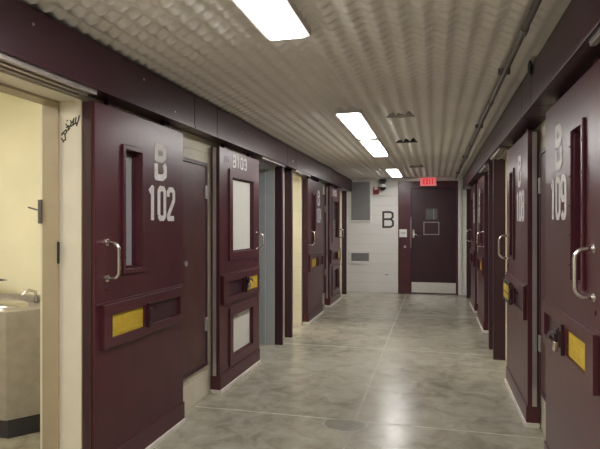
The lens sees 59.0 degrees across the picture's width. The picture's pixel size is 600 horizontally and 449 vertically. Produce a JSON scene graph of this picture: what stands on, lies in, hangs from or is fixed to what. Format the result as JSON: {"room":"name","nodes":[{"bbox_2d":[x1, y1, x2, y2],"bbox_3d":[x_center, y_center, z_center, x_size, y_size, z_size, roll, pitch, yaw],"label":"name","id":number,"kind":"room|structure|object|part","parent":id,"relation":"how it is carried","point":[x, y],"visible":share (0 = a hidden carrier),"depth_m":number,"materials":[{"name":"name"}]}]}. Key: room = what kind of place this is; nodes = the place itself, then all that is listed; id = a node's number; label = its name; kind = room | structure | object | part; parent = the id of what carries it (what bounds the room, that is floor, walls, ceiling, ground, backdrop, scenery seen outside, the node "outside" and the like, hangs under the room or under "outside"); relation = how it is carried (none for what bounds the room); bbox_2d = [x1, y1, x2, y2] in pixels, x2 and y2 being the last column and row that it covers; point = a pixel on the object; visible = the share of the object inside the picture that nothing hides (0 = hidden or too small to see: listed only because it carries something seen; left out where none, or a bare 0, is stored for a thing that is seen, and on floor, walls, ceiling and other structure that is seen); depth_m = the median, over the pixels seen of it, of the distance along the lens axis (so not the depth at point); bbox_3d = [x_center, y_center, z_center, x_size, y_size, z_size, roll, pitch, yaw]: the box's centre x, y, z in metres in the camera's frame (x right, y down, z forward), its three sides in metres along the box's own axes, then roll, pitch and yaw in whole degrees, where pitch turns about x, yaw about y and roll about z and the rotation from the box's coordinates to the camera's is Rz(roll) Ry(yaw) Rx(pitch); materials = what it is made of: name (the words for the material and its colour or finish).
{"room":"prison interior","nodes":[
{"label":"prison interior","id":0,"kind":"room"},
{"bbox_2d":[0,92,39,293],"bbox_3d":[-2.668,0.170,2.545,2.160,2.560,3.340,0,0,14],"label":"wall","id":1,"kind":"structure","parent":0,"point":[19,117],"depth_m":4.08,"materials":[{"name":"yellow paint"}]},
{"bbox_2d":[0,293,39,301],"bbox_3d":[-2.071,0.557,4.034,0.760,0.055,0.030,0,0,14],"label":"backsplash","id":2,"kind":"structure","parent":1,"relation":"attached to","point":[3,296],"depth_m":4.04,"materials":[{"name":"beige metal"}]},
{"bbox_2d":[0,69,341,411],"bbox_3d":[-0.743,0.170,5.208,0.262,2.560,12.930,0,0,14],"label":"wall","id":3,"kind":"structure","parent":0,"point":[197,386],"depth_m":4.56,"materials":[{"name":"beige paint"}]},
{"bbox_2d":[0,82,59,448],"bbox_3d":[-1.502,0.383,2.455,0.100,2.135,1.020,0,0,14],"label":"trim","id":4,"kind":"structure","parent":3,"relation":"attached to","point":[50,108],"depth_m":2.93,"materials":[{"name":"beige paint"}]},
{"bbox_2d":[28,104,41,448],"bbox_3d":[-1.577,0.383,2.474,0.054,2.135,1.020,0,0,14],"label":"trim","id":5,"kind":"structure","parent":3,"relation":"attached to","point":[39,209],"depth_m":2.95,"materials":[{"name":"beige paint"}]},
{"bbox_2d":[0,70,81,448],"bbox_3d":[-1.387,0.383,2.426,0.141,2.135,1.020,0,0,14],"label":"trim","id":6,"kind":"structure","parent":3,"relation":"attached to","point":[69,248],"depth_m":2.91,"materials":[{"name":"beige paint"}]},
{"bbox_2d":[0,0,194,128],"bbox_3d":[-1.490,-0.823,1.415,0.156,0.270,5.204,0,0,14],"label":"housing","id":7,"kind":"object","parent":3,"relation":"attached to","point":[34,46],"visible":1,"depth_m":2.67,"materials":[{"name":"red paint"}]},
{"bbox_3d":[-1.368,-0.702,1.926,0.136,0.027,1.860,0,0,14],"label":"track rail","id":8,"kind":"part","parent":7,"relation":"part of","materials":[{"name":"metal"}]},
{"bbox_2d":[82,99,185,448],"bbox_3d":[-0.978,0.367,3.370,0.170,2.165,1.054,0,0,14],"label":"door","id":9,"kind":"structure","parent":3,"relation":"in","point":[133,289],"depth_m":3.21,"materials":[{"name":"red paint"}]},
{"bbox_3d":[-1.080,0.201,2.967,0.006,0.243,0.042,0,0,14],"label":"handle mount","id":10,"kind":"part","parent":9,"relation":"part of","materials":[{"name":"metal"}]},
{"bbox_3d":[-1.041,0.201,2.957,0.089,0.225,0.022,0,0,14],"label":"pull handle","id":11,"kind":"part","parent":9,"relation":"part of","materials":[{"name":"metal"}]},
{"bbox_3d":[-1.030,0.574,3.155,0.009,0.128,0.340,0,0,14],"label":"hatch plate","id":12,"kind":"part","parent":9,"relation":"part of","materials":[{"name":"yellow metal"}]},
{"bbox_3d":[-0.968,0.570,3.372,0.024,0.246,0.950,0,0,14],"label":"hatch frame","id":13,"kind":"part","parent":9,"relation":"part of","materials":[{"name":"red paint"}]},
{"bbox_3d":[-1.016,1.355,3.379,0.092,0.120,1.048,0,0,14],"label":"plate","id":14,"kind":"part","parent":9,"relation":"part of","materials":[{"name":"red paint"}]},
{"bbox_2d":[183,157,208,379],"bbox_3d":[-0.852,0.333,4.183,0.029,1.695,0.570,0,0,14],"label":"access panel","id":15,"kind":"object","parent":3,"relation":"attached to","point":[195,173],"visible":0.69,"depth_m":4.24,"materials":[{"name":"red paint"}]},
{"bbox_2d":[178,95,217,137],"bbox_3d":[-0.797,-0.833,4.143,0.156,0.250,0.414,0,0,14],"label":"housing","id":16,"kind":"object","parent":3,"relation":"attached to","point":[205,113],"visible":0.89,"depth_m":4.11,"materials":[{"name":"red paint"}]},
{"bbox_2d":[211,144,263,393],"bbox_3d":[-0.550,0.367,5.034,0.182,2.165,1.064,0,0,14],"label":"door","id":17,"kind":"structure","parent":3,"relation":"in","point":[235,350],"depth_m":4.84,"materials":[{"name":"red paint"}]},
{"bbox_3d":[-0.593,1.355,5.046,0.092,0.120,1.058,0,0,14],"label":"plate","id":18,"kind":"part","parent":17,"relation":"part of","materials":[{"name":"red paint"}]},
{"bbox_3d":[-0.548,0.570,5.029,0.024,0.246,0.960,0,0,14],"label":"hatch frame","id":19,"kind":"part","parent":17,"relation":"part of","materials":[{"name":"red paint"}]},
{"bbox_3d":[-0.485,0.574,5.302,0.009,0.128,0.340,0,0,14],"label":"hatch plate","id":20,"kind":"part","parent":17,"relation":"part of","materials":[{"name":"yellow metal"}]},
{"bbox_3d":[-0.408,0.170,5.448,0.089,0.183,0.022,0,0,14],"label":"pull handle","id":21,"kind":"part","parent":17,"relation":"part of","materials":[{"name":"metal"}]},
{"bbox_2d":[202,108,287,166],"bbox_3d":[-0.482,-0.823,5.384,0.156,0.270,2.134,0,0,14],"label":"housing","id":22,"kind":"object","parent":3,"relation":"attached to","point":[238,135],"visible":0.96,"depth_m":5.08,"materials":[{"name":"red paint"}]},
{"bbox_3d":[-0.346,-0.702,5.953,0.136,0.027,0.870,0,0,14],"label":"track rail","id":23,"kind":"part","parent":22,"relation":"part of","materials":[{"name":"silver metal"}]},
{"bbox_2d":[259,162,273,344],"bbox_3d":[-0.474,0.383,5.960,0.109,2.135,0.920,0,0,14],"label":"trim","id":24,"kind":"structure","parent":3,"relation":"attached to","point":[269,170],"depth_m":6.39,"materials":[{"name":"blue paint"}]},
{"bbox_2d":[275,166,282,344],"bbox_3d":[-0.253,0.371,6.409,0.094,2.158,0.050,0,0,14],"label":"trim","id":25,"kind":"structure","parent":3,"relation":"attached to","point":[278,170],"depth_m":6.38,"materials":[{"name":"red paint"}]},
{"bbox_2d":[285,169,292,337],"bbox_3d":[-0.146,0.371,6.831,0.094,2.158,0.060,0,0,14],"label":"trim","id":26,"kind":"structure","parent":3,"relation":"attached to","point":[288,172],"depth_m":6.80,"materials":[{"name":"red paint"}]},
{"bbox_2d":[283,145,296,168],"bbox_3d":[-0.169,-0.833,6.620,0.156,0.250,0.404,0,0,14],"label":"housing","id":27,"kind":"object","parent":3,"relation":"attached to","point":[291,153],"visible":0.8,"depth_m":6.58,"materials":[{"name":"red paint"}]},
{"bbox_2d":[292,150,327,181],"bbox_3d":[0.133,-0.823,7.807,0.156,0.270,2.034,0,0,14],"label":"housing","id":28,"kind":"object","parent":3,"relation":"attached to","point":[306,166],"visible":0.84,"depth_m":7.53,"materials":[{"name":"red paint"}]},
{"bbox_3d":[-0.011,-0.702,7.276,0.136,0.027,0.840,0,0,14],"label":"track rail","id":29,"kind":"part","parent":28,"relation":"part of","materials":[{"name":"silver metal"}]},
{"bbox_2d":[302,176,323,324],"bbox_3d":[0.247,0.367,8.197,0.170,2.165,1.064,0,0,14],"label":"door","id":30,"kind":"structure","parent":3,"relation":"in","point":[313,254],"depth_m":7.93,"materials":[{"name":"red paint"}]},
{"bbox_3d":[0.209,1.355,8.206,0.092,0.120,1.058,0,0,14],"label":"plate","id":31,"kind":"part","parent":30,"relation":"part of","materials":[{"name":"red paint"}]},
{"bbox_3d":[0.257,0.570,8.199,0.024,0.246,0.960,0,0,14],"label":"hatch frame","id":32,"kind":"part","parent":30,"relation":"part of","materials":[{"name":"red paint"}]},
{"bbox_2d":[323,195,325,292],"bbox_3d":[0.377,0.333,9.025,0.029,1.695,0.480,0,0,14],"label":"access panel","id":33,"kind":"object","parent":3,"relation":"attached to","point":[324,206],"visible":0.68,"depth_m":9.20,"materials":[{"name":"red paint"}]},
{"bbox_3d":[0.371,0.333,9.026,0.017,1.629,0.414,0,0,14],"label":"panel door","id":34,"kind":"part","parent":33,"relation":"part of","materials":[{"name":"metal"}]},
{"bbox_2d":[319,167,331,182],"bbox_3d":[0.434,-0.833,8.995,0.156,0.250,0.404,0,0,14],"label":"housing","id":35,"kind":"object","parent":3,"relation":"attached to","point":[329,170],"visible":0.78,"depth_m":8.96,"materials":[{"name":"red paint"}]},
{"bbox_2d":[325,184,343,306],"bbox_3d":[0.650,0.367,9.785,0.170,2.165,1.064,0,0,14],"label":"door","id":36,"kind":"structure","parent":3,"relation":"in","point":[332,195],"depth_m":9.47,"materials":[{"name":"red paint"}]},
{"bbox_3d":[0.612,1.355,9.795,0.092,0.120,1.058,0,0,14],"label":"plate","id":37,"kind":"part","parent":36,"relation":"part of","materials":[{"name":"red paint"}]},
{"bbox_3d":[0.657,0.570,9.779,0.024,0.246,0.960,0,0,14],"label":"hatch frame","id":38,"kind":"part","parent":36,"relation":"part of","materials":[{"name":"red paint"}]},
{"bbox_2d":[324,170,351,190],"bbox_3d":[0.767,-0.823,10.308,0.156,0.270,2.294,0,0,14],"label":"housing","id":39,"kind":"object","parent":3,"relation":"attached to","point":[340,181],"visible":0.85,"depth_m":10.11,"materials":[{"name":"red paint"}]},
{"bbox_2d":[342,191,346,293],"bbox_3d":[0.922,0.371,11.042,0.094,2.158,0.050,0,0,14],"label":"trim","id":40,"kind":"structure","parent":3,"relation":"attached to","point":[344,193],"depth_m":11.02,"materials":[{"name":"red paint"}]},
{"bbox_2d":[0,292,545,448],"bbox_3d":[0.664,1.509,4.851,8.300,0.121,13.330,0,0,14],"label":"floor","id":41,"kind":"structure","parent":0,"point":[373,370],"depth_m":4.57,"materials":[{"name":"concrete"}]},
{"bbox_2d":[0,289,39,438],"bbox_3d":[-2.124,0.962,3.828,0.760,0.977,0.455,0,0,14],"label":"sink","id":42,"kind":"object","parent":41,"relation":"on","point":[19,313],"visible":0.68,"depth_m":3.62,"materials":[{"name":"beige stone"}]},
{"bbox_3d":[-2.147,0.574,3.816,0.420,0.020,0.286,0,0,14],"label":"bowl","id":43,"kind":"part","parent":42,"relation":"part of","materials":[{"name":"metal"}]},
{"bbox_2d":[20,289,37,302],"bbox_3d":[-2.009,0.529,3.929,0.126,0.112,0.035,0,0,-42],"label":"faucet","id":44,"kind":"object","parent":42,"relation":"on","point":[32,298],"depth_m":3.96,"materials":[{"name":"metal"}]},
{"bbox_2d":[19,0,570,178],"bbox_3d":[0.664,-1.080,4.851,8.300,0.220,13.330,0,0,14],"label":"ceiling","id":45,"kind":"structure","parent":0,"point":[439,62],"depth_m":3.24,"materials":[{"name":"paint"}]},
{"bbox_2d":[232,0,310,39],"bbox_3d":[-0.227,-1.003,2.023,0.230,0.134,1.400,0,0,14],"label":"ceiling light","id":46,"kind":"object","parent":45,"relation":"attached to","point":[275,19],"visible":0.84,"depth_m":2.42,"materials":[{"name":"paint"}]},
{"bbox_2d":[334,107,376,138],"bbox_3d":[0.570,-1.003,5.163,0.230,0.134,1.340,0,0,14],"label":"ceiling light","id":47,"kind":"object","parent":45,"relation":"attached to","point":[355,120],"visible":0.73,"depth_m":4.91,"materials":[{"name":"paint"}]},
{"bbox_2d":[338,113,374,138],"bbox_3d":[0.570,-0.958,5.163,0.178,0.044,1.288,0,0,14],"label":"diffuser","id":48,"kind":"object","parent":47,"relation":"attached to","point":[358,124],"depth_m":5.01,"materials":[{"name":"white plastic"}]},
{"bbox_2d":[359,137,388,156],"bbox_3d":[0.948,-1.003,6.656,0.230,0.134,1.360,0,0,14],"label":"ceiling light","id":49,"kind":"object","parent":45,"relation":"attached to","point":[375,147],"visible":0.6,"depth_m":6.44,"materials":[{"name":"paint"}]},
{"bbox_2d":[362,141,386,156],"bbox_3d":[0.948,-0.958,6.656,0.178,0.044,1.308,0,0,14],"label":"diffuser","id":50,"kind":"object","parent":49,"relation":"attached to","point":[375,148],"depth_m":6.53,"materials":[{"name":"white plastic"}]},
{"bbox_2d":[385,166,402,176],"bbox_3d":[1.745,-1.003,9.797,0.230,0.134,1.400,0,0,14],"label":"ceiling light","id":51,"kind":"object","parent":45,"relation":"attached to","point":[394,171],"visible":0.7,"depth_m":9.45,"materials":[{"name":"paint"}]},
{"bbox_2d":[387,169,401,176],"bbox_3d":[1.745,-0.958,9.797,0.178,0.044,1.348,0,0,14],"label":"diffuser","id":52,"kind":"object","parent":51,"relation":"attached to","point":[392,172],"depth_m":9.68,"materials":[{"name":"white plastic"}]},
{"bbox_2d":[386,111,414,117],"bbox_3d":[0.887,-0.979,4.686,0.245,0.058,0.048,0,0,14],"label":"rib closure","id":53,"kind":"object","parent":45,"relation":"attached to","point":[408,114],"visible":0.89,"depth_m":4.66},
{"bbox_2d":[396,138,417,142],"bbox_3d":[1.237,-0.979,6.144,0.245,0.058,0.048,0,0,14],"label":"rib closure","id":54,"kind":"object","parent":45,"relation":"attached to","point":[413,140],"visible":0.89,"depth_m":6.13,"materials":[{"name":"black plastic"}]},
{"bbox_2d":[420,177,435,185],"bbox_3d":[2.636,-0.885,10.894,0.320,0.180,0.064,0,0,14],"label":"exit sign","id":55,"kind":"object","parent":45,"relation":"hanging from","point":[427,181],"visible":1,"depth_m":10.87,"materials":[{"name":"red plastic"}]},
{"bbox_2d":[455,0,541,178],"bbox_3d":[1.609,-0.944,4.632,0.070,0.052,12.770,0,0,14],"label":"conduit","id":56,"kind":"object","parent":45,"relation":"attached to","point":[524,29],"visible":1,"depth_m":3.16,"materials":[{"name":"grey metal"}]},
{"bbox_2d":[347,176,465,294],"bbox_3d":[2.278,0.170,11.214,8.300,2.560,0.200,0,0,14],"label":"wall","id":57,"kind":"structure","parent":0,"point":[382,243],"depth_m":11.26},
{"bbox_2d":[350,250,370,263],"bbox_3d":[1.291,0.698,11.348,0.460,0.305,0.026,0,0,14],"label":"air vent","id":58,"kind":"object","parent":57,"relation":"in","point":[356,256],"visible":1,"depth_m":11.34,"materials":[{"name":"grey metal"}]},
{"bbox_2d":[351,253,368,260],"bbox_3d":[1.287,0.698,11.353,0.380,0.175,0.018,0,0,14],"label":"grille","id":59,"kind":"object","parent":58,"relation":"attached to","point":[354,256],"depth_m":11.35,"materials":[{"name":"grey metal"}]},
{"bbox_2d":[350,181,371,221],"bbox_3d":[1.301,-0.490,11.346,0.460,0.880,0.026,0,0,14],"label":"board","id":60,"kind":"object","parent":57,"relation":"attached to","point":[361,193],"visible":0.97,"depth_m":11.34,"materials":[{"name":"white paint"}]},
{"bbox_2d":[373,187,378,193],"bbox_3d":[1.613,-0.720,11.246,0.125,0.150,0.065,0,0,14],"label":"fire alarm strobe","id":61,"kind":"object","parent":57,"relation":"attached to","point":[375,189],"visible":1,"depth_m":11.22,"materials":[{"name":"red plastic"}]},
{"bbox_2d":[379,183,385,189],"bbox_3d":[1.744,-0.799,11.161,0.150,0.162,0.165,0,0,14],"label":"security camera","id":62,"kind":"object","parent":57,"relation":"attached to","point":[382,186],"visible":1,"depth_m":11.10,"materials":[{"name":"white plastic"}]},
{"bbox_2d":[382,211,393,227],"bbox_3d":[1.863,-0.105,11.212,0.245,0.359,0.009,0,0,14],"label":"letter","id":63,"kind":"object","parent":57,"relation":"attached to","point":[383,212],"depth_m":11.21,"materials":[{"name":"black paint"}]},
{"bbox_2d":[351,177,462,180],"bbox_3d":[2.226,-0.953,11.098,2.545,0.035,0.050,0,0,14],"label":"trim","id":64,"kind":"structure","parent":57,"relation":"attached to","point":[434,177],"depth_m":11.09,"materials":[{"name":"white paint"}]},
{"bbox_2d":[398,181,457,294],"bbox_3d":[2.659,0.277,11.037,1.209,2.347,0.175,0,0,14],"label":"door","id":65,"kind":"structure","parent":57,"relation":"in","point":[428,255],"depth_m":11.02,"materials":[{"name":"red paint"}]},
{"bbox_2d":[399,229,406,236],"bbox_3d":[2.160,0.182,11.103,0.155,0.165,0.011,0,0,14],"label":"plate","id":66,"kind":"object","parent":65,"relation":"attached to","point":[402,232],"visible":1,"depth_m":11.10,"materials":[{"name":"white plastic"}]},
{"bbox_3d":[2.770,1.312,10.996,0.890,0.215,0.006,0,0,14],"label":"kick plate","id":67,"kind":"part","parent":65,"relation":"part of","materials":[{"name":"metal"}]},
{"bbox_2d":[398,179,461,294],"bbox_3d":[2.683,0.248,10.992,1.277,2.403,0.038,0,0,14],"label":"trim","id":68,"kind":"structure","parent":57,"relation":"attached to","point":[458,180],"depth_m":10.83,"materials":[{"name":"maroon paint"}]},
{"bbox_2d":[505,119,545,436],"bbox_3d":[2.036,0.170,4.503,0.262,2.560,12.930,0,0,14],"label":"wall","id":69,"kind":"structure","parent":0,"point":[542,127],"depth_m":3.79,"materials":[{"name":"beige paint"}]},
{"bbox_2d":[466,189,470,297],"bbox_3d":[3.341,0.371,10.429,0.122,2.158,0.050,0,0,14],"label":"trim","id":70,"kind":"structure","parent":69,"relation":"attached to","point":[468,191],"depth_m":10.41,"materials":[{"name":"red paint"}]},
{"bbox_2d":[463,167,477,189],"bbox_3d":[3.131,-0.823,9.708,0.176,0.270,2.294,0,0,14],"label":"housing","id":71,"kind":"object","parent":69,"relation":"attached to","point":[467,184],"visible":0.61,"depth_m":9.55,"materials":[{"name":"red paint"}]},
{"bbox_2d":[466,182,477,312],"bbox_3d":[2.994,0.367,9.190,0.170,2.165,1.064,0,0,14],"label":"door","id":72,"kind":"structure","parent":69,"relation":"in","point":[474,189],"depth_m":8.82,"materials":[{"name":"red paint"}]},
{"bbox_3d":[2.985,0.570,9.188,0.024,0.246,0.960,0,0,14],"label":"hatch frame","id":73,"kind":"part","parent":72,"relation":"part of","materials":[{"name":"red paint"}]},
{"bbox_3d":[3.033,1.355,9.181,0.092,0.120,1.058,0,0,14],"label":"plate","id":74,"kind":"part","parent":72,"relation":"part of","materials":[{"name":"red paint"}]},
{"bbox_2d":[470,164,479,180],"bbox_3d":[2.798,-0.833,8.395,0.176,0.250,0.404,0,0,14],"label":"housing","id":75,"kind":"object","parent":69,"relation":"attached to","point":[471,178],"visible":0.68,"depth_m":8.39,"materials":[{"name":"red paint"}]},
{"bbox_2d":[472,143,488,177],"bbox_3d":[2.489,-0.823,7.178,0.176,0.270,2.094,0,0,14],"label":"housing","id":76,"kind":"object","parent":69,"relation":"attached to","point":[479,168],"visible":0.57,"depth_m":7.00,"materials":[{"name":"red paint"}]},
{"bbox_3d":[2.364,-0.702,6.653,0.156,0.027,0.860,0,0,14],"label":"track rail","id":77,"kind":"part","parent":76,"relation":"part of","materials":[{"name":"silver metal"}]},
{"bbox_2d":[477,172,487,332],"bbox_3d":[2.591,0.367,7.602,0.170,2.165,1.064,0,0,14],"label":"door","id":78,"kind":"structure","parent":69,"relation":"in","point":[482,235],"depth_m":7.20,"materials":[{"name":"red paint"}]},
{"bbox_3d":[2.448,0.201,7.204,0.089,0.225,0.022,0,0,14],"label":"pull handle","id":79,"kind":"part","parent":78,"relation":"part of","materials":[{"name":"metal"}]},
{"bbox_3d":[2.584,0.570,7.608,0.024,0.246,0.960,0,0,14],"label":"hatch frame","id":80,"kind":"part","parent":78,"relation":"part of","materials":[{"name":"red paint"}]},
{"bbox_3d":[2.629,1.355,7.591,0.092,0.120,1.058,0,0,14],"label":"plate","id":81,"kind":"part","parent":78,"relation":"part of","materials":[{"name":"red paint"}]},
{"bbox_2d":[484,138,492,163],"bbox_3d":[2.179,-0.833,5.957,0.176,0.250,0.414,0,0,14],"label":"housing","id":82,"kind":"object","parent":69,"relation":"attached to","point":[486,141],"visible":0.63,"depth_m":5.94,"materials":[{"name":"red paint"}]},
{"bbox_2d":[488,163,492,349],"bbox_3d":[2.258,0.371,6.161,0.122,2.158,0.055,0,0,14],"label":"trim","id":83,"kind":"structure","parent":69,"relation":"attached to","point":[490,165],"depth_m":6.14,"materials":[{"name":"red paint"}]},
{"bbox_2d":[493,159,504,359],"bbox_3d":[2.140,0.371,5.699,0.122,2.158,0.050,0,0,14],"label":"trim","id":84,"kind":"structure","parent":69,"relation":"attached to","point":[498,165],"depth_m":5.68,"materials":[{"name":"red paint"}]},
{"bbox_2d":[487,82,545,159],"bbox_3d":[1.845,-0.823,4.639,0.176,0.270,2.294,0,0,14],"label":"housing","id":85,"kind":"object","parent":69,"relation":"attached to","point":[510,127],"visible":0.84,"depth_m":4.23,"materials":[{"name":"red paint"}]},
{"bbox_3d":[2.011,-0.702,5.262,0.156,0.027,0.810,0,0,14],"label":"track rail","id":86,"kind":"part","parent":85,"relation":"part of","materials":[{"name":"metal"}]},
{"bbox_2d":[498,128,539,428],"bbox_3d":[1.761,0.367,4.329,0.170,2.165,1.134,0,0,14],"label":"door","id":87,"kind":"structure","parent":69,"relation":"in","point":[521,281],"depth_m":3.92,"materials":[{"name":"red paint"}]},
{"bbox_3d":[1.833,0.201,4.781,0.089,0.225,0.022,0,0,14],"label":"pull handle","id":88,"kind":"part","parent":87,"relation":"part of","materials":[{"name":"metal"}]},
{"bbox_3d":[1.787,0.575,4.571,0.026,0.116,0.296,0,0,14],"label":"raised plate","id":89,"kind":"part","parent":87,"relation":"part of","materials":[{"name":"yellow metal"}]},
{"bbox_3d":[1.751,0.570,4.327,0.024,0.246,1.030,0,0,14],"label":"hatch frame","id":90,"kind":"part","parent":87,"relation":"part of","materials":[{"name":"red paint"}]},
{"bbox_3d":[1.799,1.355,4.320,0.092,0.120,1.128,0,0,14],"label":"plate","id":91,"kind":"part","parent":87,"relation":"part of","materials":[{"name":"red paint"}]},
{"bbox_2d":[521,72,552,117],"bbox_3d":[1.518,-0.833,3.350,0.176,0.250,0.354,0,0,14],"label":"housing","id":92,"kind":"object","parent":69,"relation":"attached to","point":[536,110],"visible":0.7,"depth_m":3.36,"materials":[{"name":"red paint"}]},
{"bbox_2d":[538,147,545,401],"bbox_3d":[1.605,0.333,3.400,0.029,1.695,0.660,0,0,14],"label":"access panel","id":93,"kind":"object","parent":69,"relation":"attached to","point":[542,153],"visible":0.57,"depth_m":3.63,"materials":[{"name":"red paint"}]},
{"bbox_3d":[1.611,0.333,3.398,0.017,1.629,0.594,0,0,14],"label":"panel door","id":94,"kind":"part","parent":93,"relation":"part of","materials":[{"name":"metal"}]},
{"bbox_2d":[530,0,599,106],"bbox_3d":[0.853,-0.823,0.733,0.176,0.270,5.034,0,0,14],"label":"housing","id":95,"kind":"object","parent":69,"relation":"attached to","point":[571,48],"visible":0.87,"depth_m":2.41,"materials":[{"name":"red paint"}]},
{"bbox_2d":[528,60,531,76],"bbox_3d":[1.382,-0.938,3.188,0.014,0.085,0.060,0,0,14],"label":"clip","id":96,"kind":"object","parent":95,"relation":"attached to","point":[530,61],"visible":1,"depth_m":3.16,"materials":[{"name":"black plastic"}]},
{"bbox_3d":[0.987,-0.702,1.225,0.156,0.027,1.660,0,0,14],"label":"track rail","id":97,"kind":"part","parent":95,"relation":"part of","materials":[{"name":"metal"}]},
{"bbox_2d":[543,55,599,448],"bbox_3d":[1.325,0.367,2.636,0.182,2.165,1.134,0,0,14],"label":"door","id":98,"kind":"structure","parent":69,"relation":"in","point":[571,304],"depth_m":2.54,"materials":[{"name":"red paint"}]},
{"bbox_3d":[1.369,1.355,2.624,0.092,0.120,1.128,0,0,14],"label":"plate","id":99,"kind":"part","parent":98,"relation":"part of","materials":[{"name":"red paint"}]},
{"bbox_2d":[552,334,557,351],"bbox_3d":[1.281,0.589,2.662,0.020,0.093,0.044,0,0,14],"label":"padlock","id":100,"kind":"object","parent":98,"relation":"hanging from","point":[554,343],"visible":0.96,"depth_m":2.64,"materials":[{"name":"metal"}]},
{"bbox_3d":[1.323,0.570,2.641,0.024,0.246,1.030,0,0,14],"label":"hatch frame","id":101,"kind":"part","parent":98,"relation":"part of","materials":[{"name":"red paint"}]},
{"bbox_3d":[1.274,0.574,2.421,0.009,0.128,0.340,0,0,14],"label":"hatch plate","id":102,"kind":"part","parent":98,"relation":"part of","materials":[{"name":"yellow metal"}]},
{"bbox_3d":[1.179,0.201,2.203,0.089,0.225,0.022,0,0,14],"label":"pull handle","id":103,"kind":"part","parent":98,"relation":"part of","materials":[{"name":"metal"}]},
{"bbox_3d":[1.219,0.201,2.193,0.006,0.243,0.042,0,0,14],"label":"handle mount","id":104,"kind":"part","parent":98,"relation":"part of","materials":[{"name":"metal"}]}
]}

